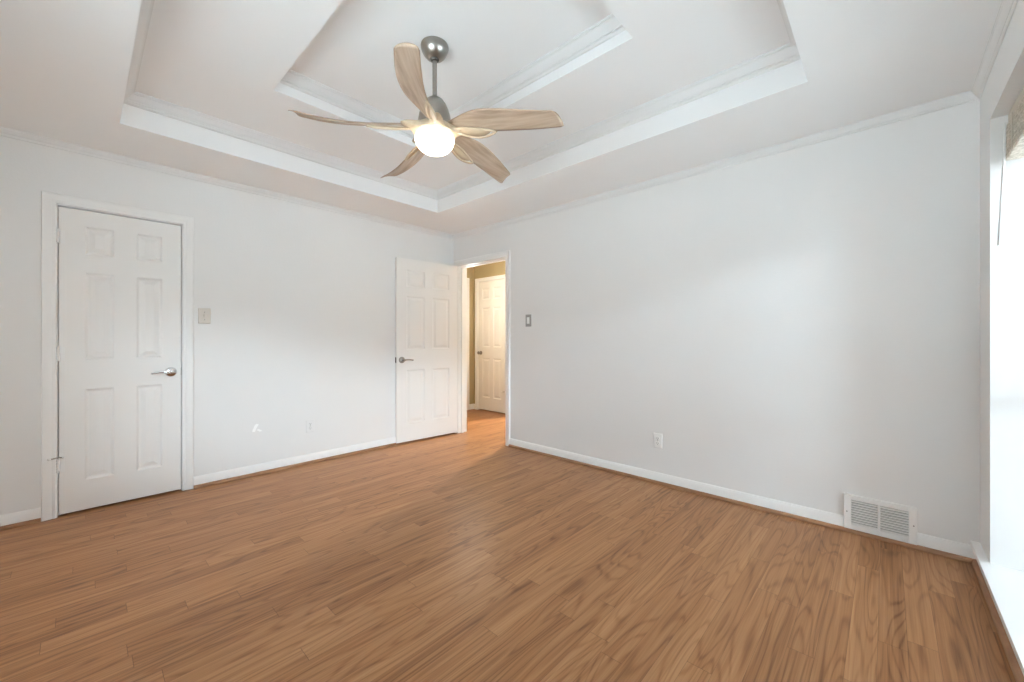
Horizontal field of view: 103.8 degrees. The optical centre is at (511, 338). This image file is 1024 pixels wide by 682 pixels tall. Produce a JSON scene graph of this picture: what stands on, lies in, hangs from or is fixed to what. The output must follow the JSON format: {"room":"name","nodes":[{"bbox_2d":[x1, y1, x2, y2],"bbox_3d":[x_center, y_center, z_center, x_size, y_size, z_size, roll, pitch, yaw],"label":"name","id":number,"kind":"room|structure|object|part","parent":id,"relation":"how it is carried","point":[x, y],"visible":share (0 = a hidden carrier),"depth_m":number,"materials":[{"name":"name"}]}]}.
{"room":"empty bedroom","nodes":[
{"label":"empty bedroom","id":0,"kind":"room"},
{"bbox_2d":[0,136,453,514],"bbox_3d":[-2.100,-0.260,3.676,0.140,2.860,3.860,0,0,43],"label":"wall","id":1,"kind":"structure","parent":0,"point":[300,299],"depth_m":3.40,"materials":[{"name":"white paint"}]},
{"bbox_2d":[0,507,40,525],"bbox_3d":[-3.150,1.126,2.438,0.014,0.087,0.376,0,0,43],"label":"baseboard","id":2,"kind":"structure","parent":1,"relation":"attached to","point":[31,514],"depth_m":2.51,"materials":[{"name":"white paint"}]},
{"bbox_2d":[0,518,40,530],"bbox_3d":[-3.135,1.158,2.432,0.020,0.024,0.364,0,0,43],"label":"trim","id":3,"kind":"structure","parent":1,"relation":"attached to","point":[29,522],"depth_m":2.50,"materials":[{"name":"brown wood"}]},
{"bbox_2d":[47,207,180,514],"bbox_3d":[-2.766,0.143,2.835,0.104,2.025,0.675,0,0,43],"label":"door","id":4,"kind":"structure","parent":1,"relation":"in","point":[118,354],"depth_m":2.83,"materials":[{"name":"white paint"}]},
{"bbox_3d":[-2.595,0.251,2.980,0.053,0.025,0.130,0,0,43],"label":"lever handle","id":5,"kind":"part","parent":4,"relation":"part of","materials":[{"name":"silver metal"}]},
{"bbox_2d":[41,191,193,520],"bbox_3d":[-2.800,0.111,2.898,0.139,2.118,0.774,0,0,43],"label":"door frame","id":6,"kind":"structure","parent":1,"relation":"attached to","point":[49,201],"depth_m":2.63,"materials":[{"name":"white paint"}]},
{"bbox_2d":[198,308,210,323],"bbox_3d":[-2.444,-0.182,3.192,0.018,0.122,0.080,0,0,43],"label":"light switch","id":7,"kind":"object","parent":1,"relation":"attached to","point":[204,314],"visible":1,"depth_m":3.19,"materials":[{"name":"beige plastic"}]},
{"bbox_2d":[252,424,261,431],"bbox_3d":[-2.201,0.769,3.464,0.001,0.070,0.072,0,0,43],"label":"wall patch","id":8,"kind":"object","parent":1,"relation":"attached to","point":[256,425],"visible":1,"depth_m":3.46,"materials":[{"name":"white paint"}]},
{"bbox_2d":[194,437,395,484],"bbox_3d":[-1.610,1.126,4.088,0.014,0.087,2.590,0,0,43],"label":"baseboard","id":9,"kind":"structure","parent":1,"relation":"attached to","point":[226,474],"depth_m":3.63,"materials":[{"name":"white paint"}]},
{"bbox_2d":[306,419,313,432],"bbox_3d":[-1.900,0.820,3.780,0.009,0.118,0.074,0,0,43],"label":"electrical outlet","id":10,"kind":"object","parent":1,"relation":"attached to","point":[309,423],"visible":1,"depth_m":3.78,"materials":[{"name":"white paint"}]},
{"bbox_2d":[194,433,449,488],"bbox_3d":[-1.603,1.158,4.073,0.020,0.024,2.578,0,0,43],"label":"trim","id":11,"kind":"structure","parent":1,"relation":"attached to","point":[392,444],"depth_m":3.66,"materials":[{"name":"wood"}]},
{"bbox_2d":[467,267,473,403],"bbox_3d":[-1.071,-0.130,6.317,0.100,2.600,1.165,0,0,43],"label":"wall","id":12,"kind":"structure","parent":0,"point":[470,271],"depth_m":6.67,"materials":[{"name":"beige paint"}]},
{"bbox_2d":[467,278,468,409],"bbox_3d":[-0.983,0.085,6.324,0.019,2.169,0.815,0,0,43],"label":"door frame","id":13,"kind":"structure","parent":12,"relation":"attached to","point":[467,278],"depth_m":6.59,"materials":[{"name":"white paint"}]},
{"bbox_2d":[474,261,504,403],"bbox_3d":[0.679,-0.130,5.576,3.670,2.600,0.140,0,0,43],"label":"wall","id":14,"kind":"structure","parent":0,"point":[498,268],"depth_m":6.53,"materials":[{"name":"beige paint"}]},
{"bbox_2d":[475,274,504,409],"bbox_3d":[-0.337,0.088,6.415,0.748,2.164,0.019,0,0,43],"label":"door frame","id":15,"kind":"structure","parent":14,"relation":"attached to","point":[498,276],"depth_m":6.65,"materials":[{"name":"white paint"}]},
{"bbox_2d":[477,279,504,412],"bbox_3d":[-0.326,0.111,6.400,0.661,2.085,0.104,0,0,43],"label":"door","id":16,"kind":"structure","parent":14,"relation":"in","point":[491,294],"depth_m":6.43,"materials":[{"name":"white paint"}]},
{"bbox_2d":[0,0,1001,234],"bbox_3d":[-0.425,-1.491,2.196,4.448,0.402,3.860,0,0,43],"label":"ceiling","id":17,"kind":"structure","parent":0,"point":[65,64],"depth_m":2.19,"materials":[{"name":"paint"}]},
{"bbox_2d":[288,36,563,182],"bbox_3d":[-0.443,-1.316,2.253,1.325,0.592,1.342,0,0,43],"label":"ceiling fan","id":18,"kind":"object","parent":17,"relation":"hanging from","point":[436,134],"visible":1,"depth_m":2.12,"materials":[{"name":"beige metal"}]},
{"bbox_3d":[-0.800,-1.133,2.109,0.650,0.087,0.131,0,0,-24],"label":"blade","id":19,"kind":"part","parent":18,"relation":"part of","materials":[{"name":"brown wood"}]},
{"bbox_3d":[-0.618,-1.127,2.122,0.292,0.083,0.055,0,0,-23],"label":"blade arm","id":20,"kind":"part","parent":18,"relation":"part of","materials":[{"name":"brown wood"}]},
{"bbox_3d":[-0.637,-1.133,2.534,0.131,0.087,0.650,0,0,-42],"label":"blade","id":21,"kind":"part","parent":18,"relation":"part of","materials":[{"name":"brown wood"}]},
{"bbox_3d":[-0.445,-1.133,1.822,0.131,0.087,0.650,0,0,-6],"label":"blade","id":22,"kind":"part","parent":18,"relation":"part of","materials":[{"name":"brown wood"}]},
{"bbox_3d":[-0.568,-1.127,2.365,0.055,0.083,0.292,0,0,-41],"label":"blade arm","id":23,"kind":"part","parent":18,"relation":"part of","materials":[{"name":"brown wood"}]},
{"bbox_3d":[-0.402,-1.127,1.999,0.055,0.083,0.292,0,0,-5],"label":"blade arm","id":24,"kind":"part","parent":18,"relation":"part of","materials":[{"name":"brown wood"}]},
{"bbox_3d":[-0.425,-1.069,2.209,0.213,0.098,0.213,0,0,43],"label":"lamp shade","id":25,"kind":"part","parent":18,"relation":"part of","materials":[{"name":"white glass"}]},
{"bbox_3d":[-0.321,-1.127,2.393,0.055,0.083,0.292,0,0,31],"label":"blade arm","id":26,"kind":"part","parent":18,"relation":"part of","materials":[{"name":"brown wood"}]},
{"bbox_3d":[-0.218,-1.127,2.167,0.292,0.083,0.055,0,0,13],"label":"blade arm","id":27,"kind":"part","parent":18,"relation":"part of","materials":[{"name":"brown wood"}]},
{"bbox_3d":[-0.181,-1.133,2.511,0.131,0.087,0.650,0,0,30],"label":"blade","id":28,"kind":"part","parent":18,"relation":"part of","materials":[{"name":"brown wood"}]},
{"bbox_3d":[-0.063,-1.133,2.071,0.650,0.087,0.131,0,0,12],"label":"blade","id":29,"kind":"part","parent":18,"relation":"part of","materials":[{"name":"brown wood"}]},
{"bbox_2d":[280,14,625,138],"bbox_3d":[-0.413,-1.578,2.188,1.758,0.068,1.075,0,0,43],"label":"crown molding","id":30,"kind":"structure","parent":17,"relation":"attached to","point":[608,27],"depth_m":2.46,"materials":[{"name":"paint"}]},
{"bbox_2d":[124,0,800,199],"bbox_3d":[-0.433,-1.451,2.209,3.069,0.068,2.330,0,0,43],"label":"crown molding","id":31,"kind":"structure","parent":17,"relation":"attached to","point":[788,53],"depth_m":2.62,"materials":[{"name":"paint"}]},
{"bbox_2d":[0,409,1015,681],"bbox_3d":[0.179,1.200,3.650,5.668,0.060,6.990,0,0,43],"label":"floor","id":32,"kind":"structure","parent":0,"point":[468,556],"depth_m":1.91,"materials":[{"name":"brown wood"}]},
{"bbox_2d":[454,100,979,544],"bbox_3d":[0.994,-0.260,3.511,4.848,2.860,0.120,0,0,43],"label":"wall","id":33,"kind":"structure","parent":0,"point":[798,326],"depth_m":2.67,"materials":[{"name":"white paint"}]},
{"bbox_2d":[395,257,456,442],"bbox_3d":[-0.980,0.126,4.700,0.818,2.048,0.173,0,0,-42],"label":"door","id":34,"kind":"structure","parent":33,"relation":"in","point":[425,292],"depth_m":4.66,"materials":[{"name":"white paint"}]},
{"bbox_2d":[454,250,509,445],"bbox_3d":[-0.325,0.102,4.739,0.946,2.136,0.153,0,0,43],"label":"door frame","id":35,"kind":"structure","parent":33,"relation":"attached to","point":[462,270],"depth_m":4.97,"materials":[{"name":"white paint"}]},
{"bbox_2d":[0,0,1018,239],"bbox_3d":[-0.425,-1.267,2.196,4.328,0.046,3.740,0,0,43],"label":"crown molding","id":36,"kind":"structure","parent":33,"relation":"attached to","point":[1006,10],"depth_m":2.74,"materials":[{"name":"paint"}]},
{"bbox_2d":[526,314,530,326],"bbox_3d":[0.169,-0.191,4.191,0.078,0.126,0.012,0,0,43],"label":"light switch","id":37,"kind":"object","parent":33,"relation":"attached to","point":[528,317],"visible":1,"depth_m":4.18,"materials":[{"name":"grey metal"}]},
{"bbox_2d":[653,433,662,448],"bbox_3d":[1.180,0.825,3.249,0.074,0.118,0.009,0,0,43],"label":"electrical outlet","id":38,"kind":"object","parent":33,"relation":"attached to","point":[657,438],"visible":1,"depth_m":3.25,"materials":[{"name":"white plastic"}]},
{"bbox_2d":[509,438,843,526],"bbox_3d":[1.003,1.126,3.411,2.808,0.087,0.014,0,0,43],"label":"baseboard","id":39,"kind":"structure","parent":33,"relation":"attached to","point":[799,510],"depth_m":3.02,"materials":[{"name":"white paint"}]},
{"bbox_2d":[508,444,974,563],"bbox_3d":[1.188,1.158,3.218,3.341,0.024,0.020,0,0,43],"label":"trim","id":40,"kind":"structure","parent":33,"relation":"attached to","point":[805,519],"depth_m":2.68,"materials":[{"name":"wood"}]},
{"bbox_2d":[844,493,916,544],"bbox_3d":[2.142,1.045,2.343,0.315,0.211,0.022,0,0,43],"label":"air vent","id":41,"kind":"object","parent":33,"relation":"in","point":[892,520],"visible":1,"depth_m":2.33,"materials":[{"name":"white plastic"}]},
{"bbox_3d":[2.148,1.045,2.350,0.275,0.166,0.002,0,0,43],"label":"plate","id":42,"kind":"part","parent":41,"relation":"part of","materials":[{"name":"white metal"}]},
{"bbox_2d":[917,533,975,558],"bbox_3d":[2.344,1.126,2.160,0.230,0.087,0.014,0,0,43],"label":"baseboard","id":43,"kind":"structure","parent":33,"relation":"attached to","point":[941,544],"depth_m":2.16,"materials":[{"name":"white paint"}]},
{"bbox_2d":[971,541,1023,675],"bbox_3d":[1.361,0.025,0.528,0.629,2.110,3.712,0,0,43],"label":"baseboard","id":44,"kind":"structure","parent":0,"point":[1005,585],"depth_m":1.65,"materials":[{"name":"white paint"}]},
{"bbox_2d":[980,0,1023,571],"bbox_3d":[1.376,-0.260,0.515,0.600,2.860,3.740,0,0,43],"label":"wall","id":45,"kind":"structure","parent":0,"point":[1001,266],"depth_m":1.85,"materials":[{"name":"white paint"}]},
{"bbox_2d":[972,559,1023,681],"bbox_3d":[1.141,1.158,0.734,0.020,0.024,3.716,0,0,43],"label":"trim","id":46,"kind":"structure","parent":45,"relation":"attached to","point":[1018,675],"depth_m":1.60,"materials":[{"name":"wood"}]},
{"bbox_2d":[997,86,1023,244],"bbox_3d":[1.524,-0.729,1.023,0.090,0.598,2.210,0,0,43],"label":"window blind","id":47,"kind":"object","parent":45,"relation":"attached to","point":[1014,134],"visible":1,"depth_m":1.76,"materials":[{"name":"white plastic"}]},
{"bbox_3d":[1.708,-0.824,1.204,0.059,0.018,1.696,0,0,43],"label":"rail","id":48,"kind":"part","parent":47,"relation":"part of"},
{"bbox_3d":[1.712,-1.004,1.199,0.054,0.048,1.696,0,0,43],"label":"head rail","id":49,"kind":"part","parent":47,"relation":"part of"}
]}

